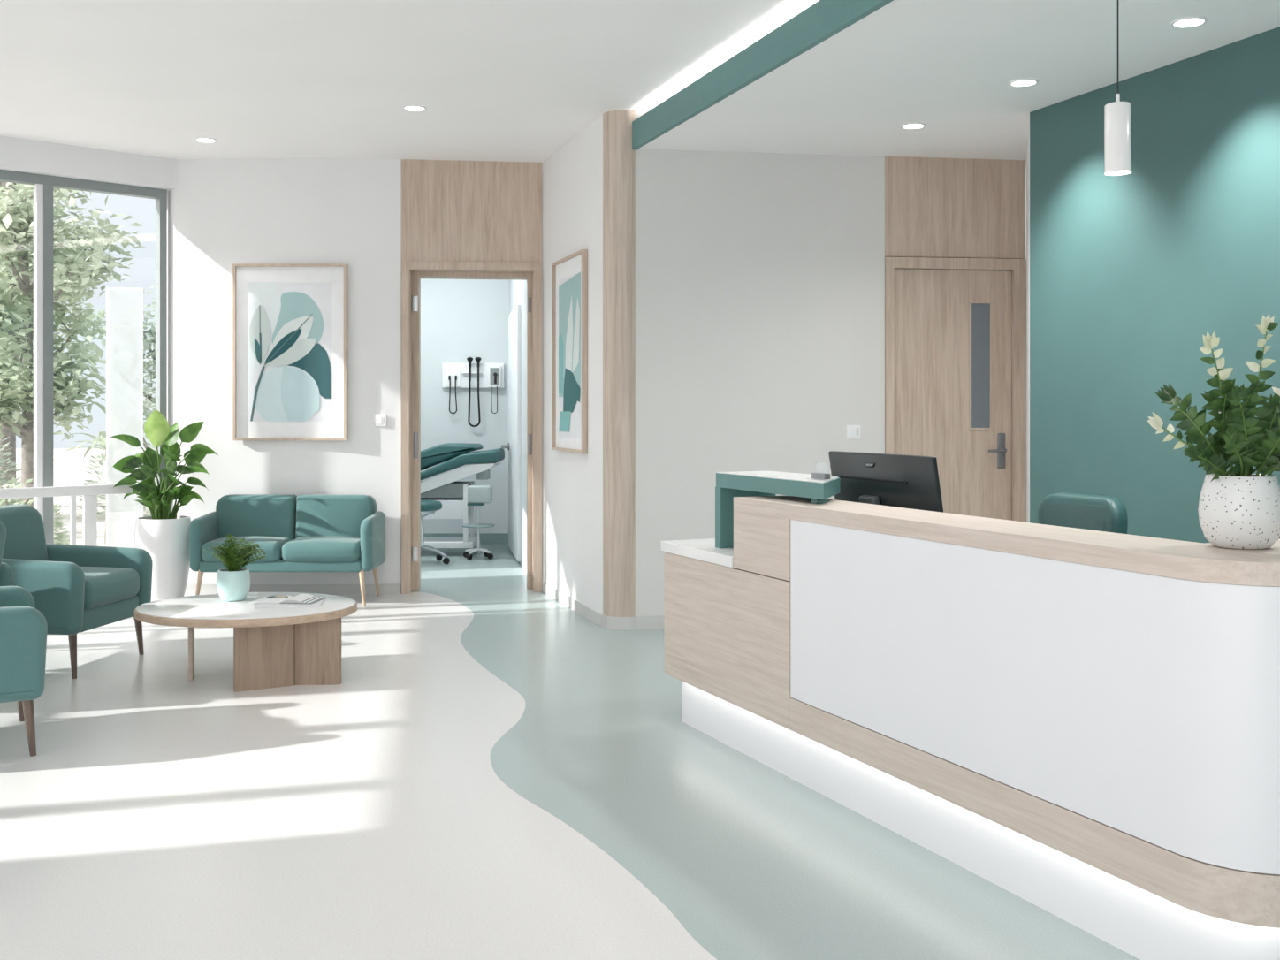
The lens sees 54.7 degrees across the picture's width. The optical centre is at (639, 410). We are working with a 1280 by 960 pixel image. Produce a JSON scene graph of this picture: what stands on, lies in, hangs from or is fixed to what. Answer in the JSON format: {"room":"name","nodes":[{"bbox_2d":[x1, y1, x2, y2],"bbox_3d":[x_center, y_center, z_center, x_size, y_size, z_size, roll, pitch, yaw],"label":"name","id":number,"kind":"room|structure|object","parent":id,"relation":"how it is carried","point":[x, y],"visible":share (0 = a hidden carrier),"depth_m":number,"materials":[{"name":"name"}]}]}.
{"room":"clinic reception area","nodes":[
{"label":"clinic reception area","id":0,"kind":"room"},
{"bbox_2d":[0,135,175,190],"bbox_3d":[-4.606,-1.688,7.814,3.270,0.205,0.270,0,0,-43],"label":"wall","id":1,"kind":"structure","parent":0,"point":[16,154],"depth_m":8.41,"materials":[{"name":"white paint"}]},
{"bbox_2d":[167,158,401,584],"bbox_3d":[-2.596,-0.245,8.932,1.792,3.090,0.335,0,0,0],"label":"wall","id":2,"kind":"structure","parent":0,"point":[222,213],"depth_m":8.79,"materials":[{"name":"white paint"}]},
{"bbox_2d":[0,169,167,543],"bbox_3d":[-4.607,-0.142,7.793,3.240,2.885,0.090,0,0,-43],"label":"window","id":3,"kind":"structure","parent":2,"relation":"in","point":[43,185],"depth_m":8.32,"materials":[{"name":"grey metal"}]},
{"bbox_2d":[232,263,347,440],"bbox_3d":[-2.472,-0.415,8.745,0.800,1.245,0.035,0,0,0],"label":"framed picture","id":4,"kind":"object","parent":2,"relation":"attached to","point":[290,320],"visible":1,"depth_m":8.75,"materials":[{"name":"white paper"}]},
{"bbox_2d":[248,281,331,421],"bbox_3d":[-2.476,-0.418,8.745,0.584,0.984,0.008,0,0,0],"label":"print","id":5,"kind":"object","parent":4,"relation":"attached to","point":[290,323],"depth_m":8.75,"materials":[{"name":"teal paper"}]},
{"bbox_2d":[184,583,401,594],"bbox_3d":[-2.505,1.264,8.784,1.610,0.072,0.055,0,0,1],"label":"baseboard","id":6,"kind":"structure","parent":2,"relation":"attached to","point":[191,588],"depth_m":8.77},
{"bbox_2d":[374,414,386,426],"bbox_3d":[-1.842,0.065,8.783,0.084,0.084,0.010,0,0,1],"label":"light switch","id":7,"kind":"object","parent":2,"relation":"attached to","point":[380,420],"visible":1,"depth_m":8.78,"materials":[{"name":"white plastic"}]},
{"bbox_2d":[400,159,541,594],"bbox_3d":[-1.219,-0.245,9.000,1.002,3.090,0.318,0,0,-7],"label":"door frame","id":8,"kind":"structure","parent":2,"relation":"in","point":[412,271],"depth_m":8.88,"materials":[{"name":"brown wood"}]},
{"bbox_2d":[0,0,819,172],"bbox_3d":[-1.675,-1.820,6.000,9.250,0.060,12.400,0,0,0],"label":"ceiling","id":9,"kind":"structure","parent":0,"point":[495,80],"depth_m":6.48,"materials":[{"name":"paint"}]},
{"bbox_2d":[195,137,216,142],"bbox_3d":[-2.863,-1.787,8.163,0.136,0.006,0.136,0,0,0],"label":"recessed light","id":10,"kind":"object","parent":9,"relation":"in","point":[201,139],"visible":1,"depth_m":8.16,"materials":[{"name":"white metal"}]},
{"bbox_2d":[403,105,426,111],"bbox_3d":[-1.331,-1.787,7.306,0.136,0.006,0.136,0,0,0],"label":"recessed light","id":11,"kind":"object","parent":9,"relation":"in","point":[411,108],"visible":1,"depth_m":7.30,"materials":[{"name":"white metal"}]},
{"bbox_2d":[420,278,509,533],"bbox_3d":[-2.250,-0.245,12.125,2.300,3.090,0.150,0,0,0],"label":"wall","id":12,"kind":"structure","parent":0,"point":[461,319],"depth_m":12.05,"materials":[{"name":"grey paint"}]},
{"bbox_2d":[423,533,508,544],"bbox_3d":[-2.237,1.245,12.043,1.926,0.110,0.017,0,0,0],"label":"baseboard","id":13,"kind":"structure","parent":12,"relation":"attached to","point":[485,538],"depth_m":12.03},
{"bbox_2d":[441,357,503,426],"bbox_3d":[-1.620,-0.183,11.988,0.600,0.678,0.115,0,0,0],"label":"wall diagnostic set","id":14,"kind":"object","parent":12,"relation":"attached to","point":[469,375],"visible":1,"depth_m":11.98,"materials":[{"name":"white plastic"}]},
{"bbox_2d":[509,172,542,584],"bbox_3d":[-0.962,-0.245,10.665,0.151,3.090,2.835,0,0,-10],"label":"wall","id":15,"kind":"structure","parent":0,"point":[517,288],"depth_m":10.08,"materials":[{"name":"grey paint"}]},
{"bbox_2d":[500,304,521,561],"bbox_3d":[-1.156,0.185,11.046,0.124,2.170,1.200,0,0,-10],"label":"door","id":16,"kind":"structure","parent":15,"relation":"in","point":[514,445],"depth_m":10.72,"materials":[{"name":"white laminate"}]},
{"bbox_2d":[0,544,1139,959],"bbox_3d":[-0.300,1.300,4.800,12.200,0.001,14.800,0,0,0],"label":"floor","id":17,"kind":"structure","parent":0,"point":[493,770],"depth_m":3.94,"materials":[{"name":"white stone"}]},
{"bbox_2d":[0,520,13,586],"bbox_3d":[-3.327,0.898,5.559,0.733,0.806,0.720,0,0,2],"label":"armchair","id":18,"kind":"object","parent":17,"relation":"on","point":[6,572],"visible":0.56,"depth_m":5.82,"materials":[{"name":"teal fabric"}]},
{"bbox_2d":[0,586,47,756],"bbox_3d":[-2.715,0.898,4.771,0.733,0.806,0.720,0,0,-30],"label":"armchair","id":19,"kind":"object","parent":17,"relation":"on","point":[23,628],"visible":1,"depth_m":4.61,"materials":[{"name":"teal fabric"}]},
{"bbox_2d":[0,504,152,678],"bbox_3d":[-3.017,0.898,6.352,0.733,0.806,0.720,0,0,8],"label":"armchair","id":20,"kind":"object","parent":17,"relation":"on","point":[77,589],"visible":0.79,"depth_m":6.30,"materials":[{"name":"teal fabric"}]},
{"bbox_2d":[80,566,139,609],"bbox_3d":[-2.939,0.905,6.341,0.574,0.194,0.513,0,0,8],"label":"seat cushion","id":21,"kind":"object","parent":20,"relation":"on","point":[105,587],"depth_m":6.30,"materials":[{"name":"teal fabric"}]},
{"bbox_2d":[109,409,217,601],"bbox_3d":[-3.238,0.644,8.466,0.751,1.312,0.460,0,0,0],"label":"planter","id":22,"kind":"object","parent":17,"relation":"on","point":[163,535],"visible":0.98,"depth_m":8.40,"materials":[{"name":"white ceramic"}]},
{"bbox_2d":[134,592,357,692],"bbox_3d":[-1.906,1.119,6.010,1.048,0.361,0.840,0,0,0],"label":"coffee table","id":23,"kind":"object","parent":17,"relation":"on","point":[274,647],"visible":0.95,"depth_m":5.83,"materials":[{"name":"brown wood"}]},
{"bbox_2d":[203,533,266,601],"bbox_3d":[-2.025,0.771,6.150,0.316,0.335,0.321,0,0,0],"label":"table plant","id":24,"kind":"object","parent":23,"relation":"on","point":[232,582],"visible":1,"depth_m":6.11,"materials":[{"name":"green plant"}]},
{"bbox_2d":[254,598,325,608],"bbox_3d":[-1.700,0.934,6.030,0.305,0.009,0.224,0,0,-8],"label":"magazine","id":25,"kind":"object","parent":23,"relation":"on","point":[318,603],"visible":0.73,"depth_m":5.93,"materials":[{"name":"white paper"}]},
{"bbox_2d":[250,594,326,603],"bbox_3d":[-1.725,0.919,6.067,0.310,0.019,0.194,0,0,6],"label":"magazine","id":26,"kind":"object","parent":25,"relation":"on","point":[301,598],"visible":1,"depth_m":6.03,"materials":[{"name":"white paper"}]},
{"bbox_2d":[266,594,288,597],"bbox_3d":[-1.795,0.918,6.122,0.110,0.006,0.078,0,0,6],"label":"picture","id":27,"kind":"object","parent":26,"relation":"on","point":[275,596],"depth_m":6.12},
{"bbox_2d":[188,494,385,606],"bbox_3d":[-2.400,0.943,8.473,1.228,0.717,0.494,0,0,0],"label":"sofa","id":28,"kind":"object","parent":17,"relation":"on","point":[303,532],"visible":0.9,"depth_m":8.57,"materials":[{"name":"teal fabric"}]},
{"bbox_2d":[201,535,290,562],"bbox_3d":[-2.668,0.945,8.458,0.537,0.168,0.463,0,0,0],"label":"seat cushion","id":29,"kind":"object","parent":28,"relation":"on","point":[273,546],"depth_m":8.26,"materials":[{"name":"teal fabric"}]},
{"bbox_2d":[215,494,297,540],"bbox_3d":[-2.679,0.792,8.639,0.551,0.415,0.160,0,0,0],"label":"cushion","id":30,"kind":"object","parent":28,"relation":"on","point":[275,515],"depth_m":8.58,"materials":[{"name":"teal fabric"}]},
{"bbox_2d":[281,535,360,562],"bbox_3d":[-2.132,0.945,8.458,0.537,0.168,0.463,0,0,0],"label":"seat cushion","id":31,"kind":"object","parent":28,"relation":"on","point":[294,548],"depth_m":8.24,"materials":[{"name":"teal fabric"}]},
{"bbox_2d":[295,494,376,539],"bbox_3d":[-2.121,0.792,8.639,0.551,0.415,0.160,0,0,0],"label":"cushion","id":32,"kind":"object","parent":28,"relation":"on","point":[316,514],"depth_m":8.59,"materials":[{"name":"teal fabric"}]},
{"bbox_2d":[420,499,449,563],"bbox_3d":[-1.865,1.031,10.532,0.504,0.535,0.492,0,0,0],"label":"stool","id":33,"kind":"object","parent":17,"relation":"on","point":[428,506],"visible":0.51,"depth_m":10.49,"materials":[{"name":"teal plastic"}]},
{"bbox_2d":[420,442,504,556],"bbox_3d":[-1.745,0.799,11.290,0.972,1.001,0.580,0,0,0],"label":"couch","id":34,"kind":"object","parent":17,"relation":"on","point":[453,495],"visible":0.68,"depth_m":11.06,"materials":[{"name":"teal leather"}]},
{"bbox_2d":[461,485,494,560],"bbox_3d":[-1.425,0.977,10.900,0.290,0.646,0.290,0,0,0],"label":"stand","id":35,"kind":"object","parent":17,"relation":"on","point":[477,495],"visible":1,"depth_m":10.84,"materials":[{"name":"grey plastic"}]},
{"bbox_2d":[461,523,494,527],"bbox_3d":[-1.425,1.008,10.900,0.290,0.016,0.290,0,0,0],"label":"tray","id":36,"kind":"object","parent":35,"relation":"on","point":[475,525],"depth_m":10.84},
{"bbox_2d":[601,614,635,630],"bbox_3d":[-0.128,1.262,7.404,0.166,0.075,0.146,0,0,-18],"label":"baseboard","id":37,"kind":"structure","parent":17,"relation":"on","point":[620,623],"depth_m":7.36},
{"bbox_2d":[661,495,1279,959],"bbox_3d":[1.296,0.810,4.120,1.362,0.980,2.874,0,0,-24],"label":"reception desk","id":38,"kind":"object","parent":17,"relation":"on","point":[1085,724],"visible":1,"depth_m":3.20,"materials":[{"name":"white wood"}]},
{"bbox_2d":[661,538,733,567],"bbox_3d":[0.581,0.561,5.040,0.812,0.042,0.610,0,0,-24],"label":"countertop","id":39,"kind":"structure","parent":38,"relation":"on","point":[704,550],"depth_m":4.89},
{"bbox_2d":[715,471,839,548],"bbox_3d":[0.574,0.391,4.595,0.250,0.298,0.790,0,0,-24],"label":"shelf","id":40,"kind":"object","parent":38,"relation":"on","point":[729,485],"visible":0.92,"depth_m":4.70,"materials":[{"name":"teal laminate"}]},
{"bbox_2d":[811,472,830,479],"bbox_3d":[0.638,0.212,4.367,0.060,0.059,0.090,0,0,-24],"label":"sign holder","id":41,"kind":"object","parent":40,"relation":"on","point":[819,476],"visible":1,"depth_m":4.35,"materials":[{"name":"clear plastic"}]},
{"bbox_2d":[828,450,943,512],"bbox_3d":[0.894,0.355,4.553,0.240,0.399,0.650,0,0,-24],"label":"monitor","id":42,"kind":"object","parent":38,"relation":"on","point":[904,481],"visible":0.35,"depth_m":4.44,"materials":[{"name":"grey plastic"}]},
{"bbox_2d":[1147,313,1279,549],"bbox_3d":[1.403,0.046,2.895,0.468,0.547,0.270,0,0,3],"label":"plant","id":43,"kind":"object","parent":38,"relation":"on","point":[1238,508],"visible":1,"depth_m":2.86,"materials":[{"name":"green plant"}]},
{"bbox_2d":[1036,492,1127,533],"bbox_3d":[1.646,0.822,5.024,0.590,0.954,0.593,0,0,-24],"label":"office chair","id":44,"kind":"object","parent":17,"relation":"on","point":[1107,514],"visible":0.17,"depth_m":5.05,"materials":[{"name":"teal leather"}]},
{"bbox_2d":[542,114,602,614],"bbox_3d":[-0.367,-0.245,8.216,0.200,3.090,1.545,0,0,-18],"label":"wall","id":45,"kind":"structure","parent":0,"point":[573,176],"depth_m":8.01,"materials":[{"name":"white paint"}]},
{"bbox_2d":[551,249,587,453],"bbox_3d":[-0.468,-0.375,8.141,0.035,1.280,0.790,0,0,-18],"label":"framed picture","id":46,"kind":"object","parent":45,"relation":"attached to","point":[569,274],"visible":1,"depth_m":8.13,"materials":[{"name":"paper"}]},
{"bbox_2d":[558,271,580,438],"bbox_3d":[-0.465,-0.356,8.142,0.004,1.062,0.569,0,0,-18],"label":"print","id":47,"kind":"object","parent":46,"relation":"attached to","point":[569,287],"depth_m":8.13},
{"bbox_2d":[542,581,601,626],"bbox_3d":[-0.460,1.264,8.170,0.010,0.072,1.515,0,0,-18],"label":"baseboard","id":48,"kind":"structure","parent":45,"relation":"attached to","point":[583,610],"depth_m":8.08,"materials":[{"name":"white paint"}]},
{"bbox_2d":[602,109,635,617],"bbox_3d":[-0.126,-0.282,7.408,0.160,3.015,0.140,0,0,-18],"label":"column","id":49,"kind":"structure","parent":45,"relation":"attached to","point":[619,157],"depth_m":7.36,"materials":[{"name":"brown wood"}]},
{"bbox_2d":[635,149,884,616],"bbox_3d":[0.725,-0.130,7.549,1.544,2.860,0.150,0,0,-8],"label":"wall","id":50,"kind":"structure","parent":0,"point":[760,277],"depth_m":7.46,"materials":[{"name":"white paint"}]},
{"bbox_2d":[635,615,664,629],"bbox_3d":[0.737,1.260,7.471,1.541,0.080,0.012,0,0,-8],"label":"baseboard","id":51,"kind":"structure","parent":50,"relation":"attached to","point":[646,621],"depth_m":7.37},
{"bbox_2d":[846,425,860,439],"bbox_3d":[1.303,0.128,7.548,0.084,0.084,0.010,0,0,-8],"label":"light switch","id":52,"kind":"object","parent":50,"relation":"attached to","point":[853,431],"visible":1,"depth_m":7.55,"materials":[{"name":"white plastic"}]},
{"bbox_2d":[884,156,1025,259],"bbox_3d":[1.942,-1.254,7.688,0.907,0.612,0.104,0,0,-8],"label":"panel","id":53,"kind":"object","parent":50,"relation":"attached to","point":[935,207],"visible":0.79,"depth_m":7.64,"materials":[{"name":"brown wood"}]},
{"bbox_2d":[884,256,1026,522],"bbox_3d":[1.947,0.178,7.662,0.905,2.243,0.157,0,0,-8],"label":"door","id":54,"kind":"structure","parent":50,"relation":"in","point":[956,328],"depth_m":7.66,"materials":[{"name":"brown wood"}]},
{"bbox_2d":[638,0,1279,169],"bbox_3d":[2.879,-1.675,3.950,5.842,0.230,8.100,0,0,0],"label":"ceiling","id":55,"kind":"structure","parent":0,"point":[948,66],"depth_m":5.68,"materials":[{"name":"paint"}]},
{"bbox_2d":[632,0,893,149],"bbox_3d":[1.330,-1.639,3.646,0.030,0.163,7.960,0,0,-20],"label":"ceiling beam","id":56,"kind":"structure","parent":55,"relation":"attached to","point":[823,19],"depth_m":5.77,"materials":[{"name":"teal paint"}]},
{"bbox_2d":[900,122,926,129],"bbox_3d":[1.493,-1.557,6.762,0.136,0.006,0.136,0,0,0],"label":"recessed light","id":57,"kind":"object","parent":55,"relation":"in","point":[910,125],"visible":1,"depth_m":6.76,"materials":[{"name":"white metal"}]},
{"bbox_2d":[1008,78,1038,87],"bbox_3d":[1.820,-1.557,5.871,0.136,0.006,0.136,0,0,0],"label":"recessed light","id":58,"kind":"object","parent":55,"relation":"in","point":[1020,82],"visible":1,"depth_m":5.87,"materials":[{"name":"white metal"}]},
{"bbox_2d":[1104,0,1131,175],"bbox_3d":[1.467,-1.145,3.800,0.100,0.830,0.100,0,0,0],"label":"pendant lamp","id":59,"kind":"object","parent":55,"relation":"hanging from","point":[1117,114],"visible":1,"depth_m":3.77,"materials":[{"name":"white metal"}]},
{"bbox_2d":[1170,15,1207,28],"bbox_3d":[2.199,-1.557,4.957,0.136,0.006,0.136,0,0,0],"label":"recessed light","id":60,"kind":"object","parent":55,"relation":"in","point":[1186,22],"visible":1,"depth_m":4.95,"materials":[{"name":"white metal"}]},
{"bbox_2d":[1026,121,1029,522],"bbox_3d":[2.284,-0.130,7.095,0.132,2.860,1.354,0,0,17],"label":"wall","id":61,"kind":"structure","parent":0,"point":[1028,141],"depth_m":6.90,"materials":[{"name":"white paint"}]},
{"bbox_2d":[1029,26,1279,543],"bbox_3d":[3.468,-0.130,2.942,0.120,2.860,7.600,0,0,-21],"label":"wall","id":62,"kind":"structure","parent":0,"point":[1129,273],"depth_m":5.67,"materials":[{"name":"teal paint"}]},
{"label":"outside","id":63,"kind":"structure","parent":0,"visible":0},
{"bbox_2d":[15,448,155,546],"bbox_3d":[-21.700,1.455,20.000,36.600,0.190,50.000,0,0,0],"label":"terrace","id":64,"kind":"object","parent":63,"point":[68,469],"depth_m":24.89,"materials":[{"name":"white"}]},
{"bbox_2d":[0,431,21,505],"bbox_3d":[-8.402,0.719,15.289,1.620,1.346,1.644,0,0,0],"label":"shrub","id":65,"kind":"object","parent":64,"relation":"on","point":[2,479],"visible":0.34,"depth_m":15.53,"materials":[{"name":"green plant"}]},
{"bbox_2d":[0,476,70,544],"bbox_3d":[-5.753,0.992,11.211,1.236,0.822,1.222,0,0,0],"label":"shrub","id":66,"kind":"object","parent":64,"relation":"on","point":[62,539],"visible":0.14,"depth_m":11.33,"materials":[{"name":"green plant"}]},
{"bbox_2d":[0,182,124,506],"bbox_3d":[-6.521,-0.621,13.065,2.112,3.966,2.284,0,0,0],"label":"tree","id":67,"kind":"object","parent":64,"relation":"on","point":[16,322],"visible":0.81,"depth_m":13.02,"materials":[{"name":"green plant"}]},
{"bbox_2d":[0,484,133,546],"bbox_3d":[-4.517,0.900,7.591,2.760,0.800,0.060,0,0,-43],"label":"guard rail","id":68,"kind":"object","parent":64,"relation":"on","point":[89,493],"visible":0.52,"depth_m":8.29,"materials":[{"name":"white metal"}]},
{"bbox_2d":[0,181,144,505],"bbox_3d":[-8.853,-1.816,17.537,3.291,6.360,3.201,0,0,26],"label":"tree","id":69,"kind":"object","parent":64,"relation":"on","point":[110,228],"visible":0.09,"depth_m":17.51,"materials":[{"name":"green plant"}]},
{"bbox_2d":[53,431,149,543],"bbox_3d":[-5.487,0.787,12.642,1.137,1.150,1.176,0,0,0],"label":"palm","id":70,"kind":"object","parent":64,"relation":"on","point":[102,442],"visible":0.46,"depth_m":12.63,"materials":[{"name":"green plant"}]},
{"bbox_2d":[77,402,155,518],"bbox_3d":[-6.186,0.639,16.502,2.384,1.531,2.376,0,0,0],"label":"shrub","id":71,"kind":"object","parent":64,"relation":"on","point":[102,456],"visible":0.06,"depth_m":16.04,"materials":[{"name":"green plant"}]},
{"bbox_2d":[106,287,142,548],"bbox_3d":[-4.393,0.155,10.545,0.288,2.410,0.030,0,0,-12],"label":"screen","id":72,"kind":"object","parent":64,"relation":"on","point":[124,305],"visible":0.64,"depth_m":10.53,"materials":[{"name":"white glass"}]},
{"bbox_2d":[94,281,155,439],"bbox_3d":[-7.553,-0.444,20.034,2.456,3.607,2.631,0,0,0],"label":"tree","id":73,"kind":"object","parent":64,"relation":"on","point":[147,341],"visible":0.07,"depth_m":19.45,"materials":[{"name":"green plant"}]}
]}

